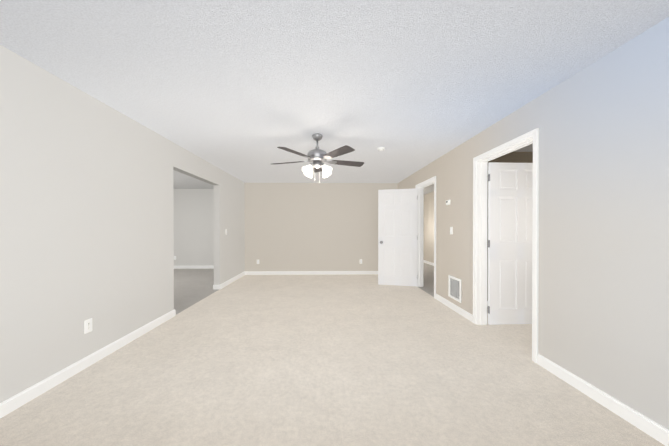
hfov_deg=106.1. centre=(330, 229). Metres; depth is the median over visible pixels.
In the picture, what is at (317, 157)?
fan
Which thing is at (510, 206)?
closet door
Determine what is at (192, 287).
floor
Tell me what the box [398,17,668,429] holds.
wall
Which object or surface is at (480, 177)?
trim
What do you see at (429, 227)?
wall
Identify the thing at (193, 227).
wall
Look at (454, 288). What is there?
air vent
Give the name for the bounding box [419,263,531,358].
floor
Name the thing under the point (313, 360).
floor carpet
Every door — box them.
[378,188,416,285]
[488,162,532,324]
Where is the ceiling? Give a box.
[0,0,668,194]
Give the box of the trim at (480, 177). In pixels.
[473,128,538,362]
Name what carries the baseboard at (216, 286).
attached to the wall at (86, 211)
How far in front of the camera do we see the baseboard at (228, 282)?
5.73 m
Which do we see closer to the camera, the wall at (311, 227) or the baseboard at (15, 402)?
the baseboard at (15, 402)
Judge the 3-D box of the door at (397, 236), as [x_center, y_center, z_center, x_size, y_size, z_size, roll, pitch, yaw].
[1.440,0.171,5.380,0.812,2.058,0.151,0,0,14]
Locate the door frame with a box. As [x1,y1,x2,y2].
[415,176,435,297]
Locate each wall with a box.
[0,45,244,402]
[173,189,213,265]
[244,183,397,270]
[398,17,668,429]
[424,192,433,262]
[487,152,532,300]
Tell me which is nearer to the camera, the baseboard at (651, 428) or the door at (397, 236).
the baseboard at (651, 428)
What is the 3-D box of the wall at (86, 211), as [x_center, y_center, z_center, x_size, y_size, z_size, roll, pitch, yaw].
[-2.258,0.002,3.317,0.120,2.440,8.820,0,0,-1]
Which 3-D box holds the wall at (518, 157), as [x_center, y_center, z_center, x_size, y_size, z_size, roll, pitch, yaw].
[2.948,-0.001,4.018,1.920,2.440,0.120,0,0,-1]
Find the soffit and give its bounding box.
[173,166,217,184]
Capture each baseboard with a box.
[0,310,174,417]
[174,265,213,268]
[213,285,220,288]
[220,271,244,288]
[245,271,377,274]
[435,294,472,321]
[537,354,668,445]
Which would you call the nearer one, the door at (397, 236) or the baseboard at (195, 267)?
the door at (397, 236)
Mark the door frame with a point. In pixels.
(420, 224)
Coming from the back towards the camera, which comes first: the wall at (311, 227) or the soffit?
the wall at (311, 227)
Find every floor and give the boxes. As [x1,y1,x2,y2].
[174,269,218,313]
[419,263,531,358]
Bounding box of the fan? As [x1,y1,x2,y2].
[273,133,363,183]
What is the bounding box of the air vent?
[448,275,461,302]
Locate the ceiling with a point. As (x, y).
(242, 90)
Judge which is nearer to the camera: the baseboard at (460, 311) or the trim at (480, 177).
the trim at (480, 177)
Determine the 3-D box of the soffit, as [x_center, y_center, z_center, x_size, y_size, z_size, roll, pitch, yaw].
[-2.279,-0.887,4.304,0.118,0.004,1.547,0,0,-1]
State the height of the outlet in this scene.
0.116 m
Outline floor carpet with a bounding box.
[0,274,664,445]
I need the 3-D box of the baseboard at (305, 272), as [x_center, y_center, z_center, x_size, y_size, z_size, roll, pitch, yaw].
[-0.229,1.159,6.699,4.080,0.092,0.016,0,0,-1]

